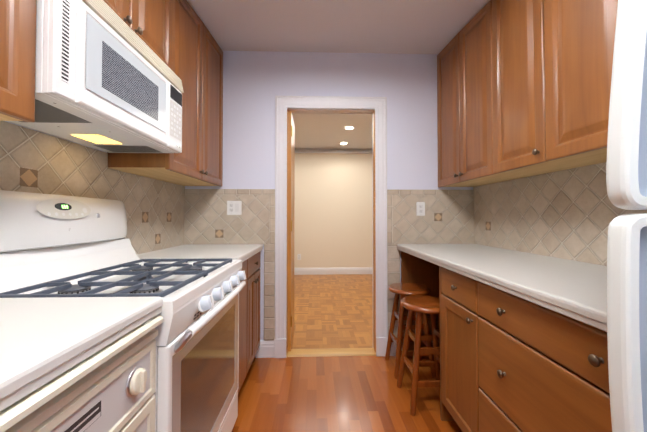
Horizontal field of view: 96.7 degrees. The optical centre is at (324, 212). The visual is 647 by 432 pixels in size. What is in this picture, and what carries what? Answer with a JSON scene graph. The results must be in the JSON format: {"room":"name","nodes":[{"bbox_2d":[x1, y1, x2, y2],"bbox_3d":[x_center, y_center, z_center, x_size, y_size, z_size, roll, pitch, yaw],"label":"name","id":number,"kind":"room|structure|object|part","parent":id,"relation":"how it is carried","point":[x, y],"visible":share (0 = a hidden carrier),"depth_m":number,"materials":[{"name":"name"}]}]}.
{"room":"kitchen","nodes":[
{"label":"kitchen","id":0,"kind":"room"},
{"bbox_2d":[5,121,106,152],"bbox_3d":[-1.135,-0.114,0.289,0.100,2.512,4.347,0,-1,-2],"label":"wall","id":1,"kind":"structure","parent":0,"point":[52,135],"depth_m":1.16,"materials":[{"name":"beige tile"}]},
{"bbox_2d":[0,0,36,121],"bbox_3d":[-0.914,-0.745,0.333,0.340,0.989,0.960,0,-1,-2],"label":"upper cabinet","id":2,"kind":"object","parent":1,"relation":"attached to","point":[17,17],"depth_m":0.71,"materials":[{"name":"brown wood"}]},
{"bbox_2d":[0,121,184,253],"bbox_3d":[-1.086,-0.027,0.504,0.011,0.586,3.676,0,-1,-2],"label":"wall tile","id":3,"kind":"structure","parent":1,"relation":"attached to","point":[65,167],"depth_m":1.37,"materials":[{"name":"beige tile"}]},
{"bbox_2d":[20,167,37,187],"bbox_3d":[-1.097,-0.127,1.068,0.002,0.066,0.066,0,-1,-2],"label":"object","id":4,"kind":"structure","parent":3,"relation":"attached to","point":[28,177],"depth_m":1.07,"materials":[{"name":"brown tile"}]},
{"bbox_2d":[142,212,147,222],"bbox_3d":[-1.120,0.031,1.797,0.002,0.066,0.066,0,-1,-2],"label":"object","id":5,"kind":"structure","parent":3,"relation":"attached to","point":[144,214],"depth_m":1.79,"materials":[{"name":"brown tile"}]},
{"bbox_2d":[155,234,160,243],"bbox_3d":[-1.124,0.180,1.940,0.002,0.066,0.066,0,-1,-2],"label":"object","id":6,"kind":"structure","parent":3,"relation":"attached to","point":[157,236],"depth_m":1.94,"materials":[{"name":"brown tile"}]},
{"bbox_2d":[167,213,170,221],"bbox_3d":[-1.129,0.036,2.090,0.002,0.066,0.066,0,-1,-2],"label":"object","id":7,"kind":"structure","parent":3,"relation":"attached to","point":[168,214],"depth_m":2.09,"materials":[{"name":"brown tile"}]},
{"bbox_2d":[103,0,143,40],"bbox_3d":[-0.937,-0.971,0.982,0.334,0.526,0.430,0,-1,-2],"label":"upper cabinet","id":8,"kind":"object","parent":1,"relation":"attached to","point":[131,12],"depth_m":1.16,"materials":[{"name":"brown wood"}]},
{"bbox_2d":[144,0,179,73],"bbox_3d":[-0.947,-0.965,1.295,0.334,0.526,0.396,0,-1,-2],"label":"upper cabinet","id":9,"kind":"object","parent":1,"relation":"attached to","point":[160,16],"depth_m":1.40,"materials":[{"name":"brown wood"}]},
{"bbox_2d":[8,0,183,152],"bbox_3d":[-0.908,-0.502,1.123,0.379,0.386,0.726,0,-1,-2],"label":"microwave","id":10,"kind":"object","parent":9,"relation":"attached to","point":[108,79],"visible":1,"depth_m":0.98,"materials":[{"name":"plastic"},{"name":"metal"},{"name":"glass"}]},
{"bbox_2d":[107,0,222,186],"bbox_3d":[-0.975,-0.777,1.922,0.316,1.106,0.861,0,-1,-2],"label":"upper cabinet","id":11,"kind":"object","parent":1,"relation":"attached to","point":[176,37],"depth_m":1.83,"materials":[{"name":"brown wood"}]},
{"bbox_2d":[185,51,472,356],"bbox_3d":[0.055,-0.077,2.441,2.412,2.512,0.120,0,-1,-2],"label":"wall","id":12,"kind":"structure","parent":0,"point":[253,84],"depth_m":2.40,"materials":[{"name":"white paint"}]},
{"bbox_2d":[184,189,274,339],"bbox_3d":[-0.771,0.426,2.341,0.734,1.230,0.011,0,-1,-2],"label":"wall tile","id":13,"kind":"structure","parent":12,"relation":"attached to","point":[206,216],"depth_m":2.34,"materials":[{"name":"beige tile"}]},
{"bbox_2d":[215,230,222,237],"bbox_3d":[-0.854,0.174,2.336,0.066,0.066,0.002,0,-1,-2],"label":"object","id":14,"kind":"structure","parent":13,"relation":"attached to","point":[218,233],"depth_m":2.34,"materials":[{"name":"brown tile"}]},
{"bbox_2d":[227,201,241,214],"bbox_3d":[-0.734,-0.036,2.340,0.116,0.115,0.008,0,-1,-2],"label":"electrical outlet","id":15,"kind":"object","parent":13,"relation":"attached to","point":[234,207],"visible":1,"depth_m":2.34,"materials":[{"name":"white plastic"}]},
{"bbox_2d":[288,111,294,350],"bbox_3d":[-0.299,0.154,2.617,0.042,2.024,0.413,0,-1,-2],"label":"door leaf","id":16,"kind":"structure","parent":12,"relation":"in","point":[291,162],"depth_m":2.44,"materials":[{"name":"brown wood"}]},
{"bbox_2d":[256,340,395,357],"bbox_3d":[0.068,1.110,2.353,1.250,0.135,0.016,0,-1,-2],"label":"baseboard","id":17,"kind":"structure","parent":12,"relation":"attached to","point":[265,349],"depth_m":2.33,"materials":[{"name":"white wood"}]},
{"bbox_2d":[274,96,387,357],"bbox_3d":[0.057,0.110,2.364,0.928,2.136,0.026,0,-1,-2],"label":"door frame","id":18,"kind":"structure","parent":12,"relation":"attached to","point":[377,104],"depth_m":2.37,"materials":[{"name":"white wood"}]},
{"bbox_2d":[286,108,375,353],"bbox_3d":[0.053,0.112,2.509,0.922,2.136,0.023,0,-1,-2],"label":"door frame","id":19,"kind":"structure","parent":12,"relation":"attached to","point":[372,158],"depth_m":2.51,"materials":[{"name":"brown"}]},
{"bbox_2d":[387,190,473,336],"bbox_3d":[0.885,0.427,2.392,0.734,1.230,0.011,0,-1,-2],"label":"wall tile","id":20,"kind":"structure","parent":12,"relation":"attached to","point":[407,225],"depth_m":2.39,"materials":[{"name":"beige tile"}]},
{"bbox_2d":[416,202,424,215],"bbox_3d":[0.800,-0.028,2.388,0.070,0.115,0.008,0,-1,-2],"label":"electrical outlet","id":21,"kind":"object","parent":20,"relation":"attached to","point":[420,208],"visible":1,"depth_m":2.38,"materials":[{"name":"white plastic"}]},
{"bbox_2d":[434,213,441,220],"bbox_3d":[0.948,0.041,2.394,0.066,0.066,0.002,0,-1,-2],"label":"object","id":22,"kind":"structure","parent":20,"relation":"attached to","point":[437,216],"depth_m":2.39,"materials":[{"name":"brown tile"}]},
{"bbox_2d":[292,113,371,148],"bbox_3d":[0.187,-1.349,4.194,5.900,0.110,3.333,0,-1,-2],"label":"ceiling","id":23,"kind":"structure","parent":0,"point":[321,131],"depth_m":4.58,"materials":[{"name":"white paint"}]},
{"bbox_2d":[294,153,372,267],"bbox_3d":[0.137,-0.020,5.787,5.700,2.512,0.100,0,-1,-2],"label":"wall","id":24,"kind":"structure","parent":0,"point":[333,211],"depth_m":5.74,"materials":[{"name":"beige paint"}]},
{"bbox_2d":[294,267,372,274],"bbox_3d":[0.139,1.167,5.709,5.700,0.135,0.016,0,-1,-2],"label":"baseboard","id":25,"kind":"structure","parent":24,"relation":"attached to","point":[333,270],"depth_m":5.71,"materials":[{"name":"white wood"}]},
{"bbox_2d":[295,149,371,153],"bbox_3d":[0.140,-1.223,5.723,5.700,0.090,0.068,0,-1,-2],"label":"crown molding","id":26,"kind":"structure","parent":24,"relation":"attached to","point":[355,151],"depth_m":5.72,"materials":[{"name":"white"}]},
{"bbox_2d":[187,0,489,53],"bbox_3d":[0.120,-1.360,0.349,2.612,0.217,4.347,0,-1,-2],"label":"ceiling","id":27,"kind":"structure","parent":0,"point":[392,26],"depth_m":1.98,"materials":[{"name":"white paint"}]},
{"bbox_2d":[232,274,461,431],"bbox_3d":[0.255,1.201,1.978,5.900,0.060,7.680,0,-1,-2],"label":"floor","id":28,"kind":"structure","parent":0,"point":[333,394],"depth_m":1.98,"materials":[{"name":"laminate"}]},
{"bbox_2d":[0,315,162,431],"bbox_3d":[-0.755,0.711,0.480,0.646,0.866,0.604,0,-1,-2],"label":"dishwasher","id":29,"kind":"object","parent":28,"relation":"on","point":[110,387],"visible":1,"depth_m":0.59,"materials":[{"name":"white metal"}]},
{"bbox_2d":[0,190,245,431],"bbox_3d":[-0.746,0.544,1.178,0.708,1.224,0.765,0,-1,-2],"label":"stove","id":30,"kind":"object","parent":28,"relation":"on","point":[52,245],"visible":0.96,"depth_m":1.06,"materials":[{"name":"white metal"}]},
{"bbox_2d":[238,252,260,393],"bbox_3d":[-0.802,0.733,1.944,0.643,0.872,0.762,0,-1,-2],"label":"base cabinet","id":31,"kind":"object","parent":28,"relation":"on","point":[249,318],"visible":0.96,"depth_m":1.96,"materials":[{"name":"brown wood"}]},
{"bbox_2d":[137,244,262,261],"bbox_3d":[-0.806,0.278,1.951,0.636,0.045,0.768,0,-1,-2],"label":"countertop","id":32,"kind":"structure","parent":31,"relation":"on","point":[243,252],"depth_m":1.82,"materials":[{"name":"white stone"}]},
{"bbox_2d":[286,348,375,356],"bbox_3d":[0.055,1.172,2.411,0.782,0.014,0.128,0,-1,-2],"label":"threshold","id":33,"kind":"object","parent":28,"relation":"on","point":[332,352],"depth_m":2.39,"materials":[{"name":"brown wood"}]},
{"bbox_2d":[385,283,435,378],"bbox_3d":[0.639,0.870,2.170,0.314,0.610,0.314,0,-1,-2],"label":"stool","id":34,"kind":"object","parent":28,"relation":"on","point":[402,290],"visible":0.81,"depth_m":2.08,"materials":[{"name":"brown wood"}]},
{"bbox_2d":[397,295,439,415],"bbox_3d":[0.639,0.863,1.797,0.314,0.610,0.314,0,-1,-2],"label":"stool","id":35,"kind":"object","parent":28,"relation":"on","point":[420,305],"visible":0.75,"depth_m":1.76,"materials":[{"name":"brown wood"}]},
{"bbox_2d":[401,251,439,355],"bbox_3d":[0.953,0.734,2.010,0.618,0.872,0.742,0,-1,-2],"label":"cabinet end panel","id":36,"kind":"object","parent":28,"relation":"on","point":[416,270],"depth_m":2.36,"materials":[{"name":"brown wood"}]},
{"bbox_2d":[439,266,611,431],"bbox_3d":[0.967,0.718,1.082,0.647,0.872,1.110,0,-1,-2],"label":"base cabinet","id":37,"kind":"object","parent":28,"relation":"on","point":[510,362],"visible":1,"depth_m":1.01,"materials":[{"name":"brown wood"}]},
{"bbox_2d":[397,244,606,331],"bbox_3d":[0.953,0.270,1.460,0.652,0.045,1.858,0,-1,-2],"label":"countertop","id":38,"kind":"structure","parent":37,"relation":"on","point":[575,290],"depth_m":1.14,"materials":[{"name":"white stone"}]},
{"bbox_2d":[606,0,646,431],"bbox_3d":[0.909,0.287,0.141,0.807,1.703,0.762,0,-1,-2],"label":"fridge","id":39,"kind":"object","parent":28,"relation":"on","point":[626,173],"visible":1,"depth_m":0.48,"materials":[{"name":"white metal"}]},
{"bbox_3d":[0.565,-0.285,0.140,0.112,0.550,0.762,0,-1,-2],"label":"door","id":40,"kind":"part","parent":39,"relation":"part of","materials":[{"name":"white metal"}]},
{"bbox_3d":[0.563,0.525,0.127,0.115,1.059,0.762,0,-1,-2],"label":"door","id":41,"kind":"part","parent":39,"relation":"part of","materials":[{"name":"white"}]},
{"bbox_3d":[-0.725,0.691,-0.556,0.643,0.872,1.460,0,-1,-2],"label":"base cabinet","id":42,"kind":"object","parent":28,"relation":"on","visible":0},
{"bbox_2d":[0,297,162,411],"bbox_3d":[-0.738,0.241,-0.241,0.636,0.045,2.074,0,-1,-2],"label":"countertop","id":43,"kind":"structure","parent":42,"relation":"on","point":[44,341],"depth_m":0.57,"materials":[{"name":"white stone"}]},
{"bbox_3d":[1.376,-0.112,0.367,0.100,2.512,4.347,0,-1,-2],"label":"wall","id":44,"kind":"structure","parent":0,"visible":0},
{"bbox_2d":[437,10,529,186],"bbox_3d":[1.115,-0.775,2.018,0.316,1.106,0.800,0,-1,-2],"label":"upper cabinet","id":45,"kind":"object","parent":44,"relation":"attached to","point":[460,114],"depth_m":2.01,"materials":[{"name":"brown wood"}]},
{"bbox_2d":[481,0,592,175],"bbox_3d":[1.132,-0.738,1.480,0.316,1.013,0.474,0,-1,-2],"label":"upper cabinet","id":46,"kind":"object","parent":44,"relation":"attached to","point":[523,88],"depth_m":1.54,"materials":[{"name":"brown wood"}]},
{"bbox_2d":[473,162,646,265],"bbox_3d":[1.290,0.026,1.353,0.011,0.508,2.126,0,-1,-2],"label":"wall tile","id":47,"kind":"structure","parent":44,"relation":"attached to","point":[571,214],"depth_m":1.61,"materials":[{"name":"beige tile"}]},
{"bbox_2d":[486,222,490,230],"bbox_3d":[1.257,0.106,2.207,0.002,0.066,0.066,0,-1,-2],"label":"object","id":48,"kind":"structure","parent":47,"relation":"attached to","point":[488,224],"depth_m":2.20,"materials":[{"name":"brown tile"}]},
{"bbox_2d":[529,0,612,163],"bbox_3d":[1.143,-0.744,1.105,0.316,1.013,0.475,0,-1,-2],"label":"upper cabinet","id":49,"kind":"object","parent":44,"relation":"attached to","point":[571,41],"depth_m":1.16,"materials":[{"name":"brown wood"}]},
{"bbox_2d":[613,0,617,52],"bbox_3d":[1.155,-0.750,0.733,0.316,1.013,0.469,0,-1,-2],"label":"upper cabinet","id":50,"kind":"object","parent":44,"relation":"attached to","point":[615,2],"depth_m":0.99,"materials":[{"name":"brown wood"}]}
]}

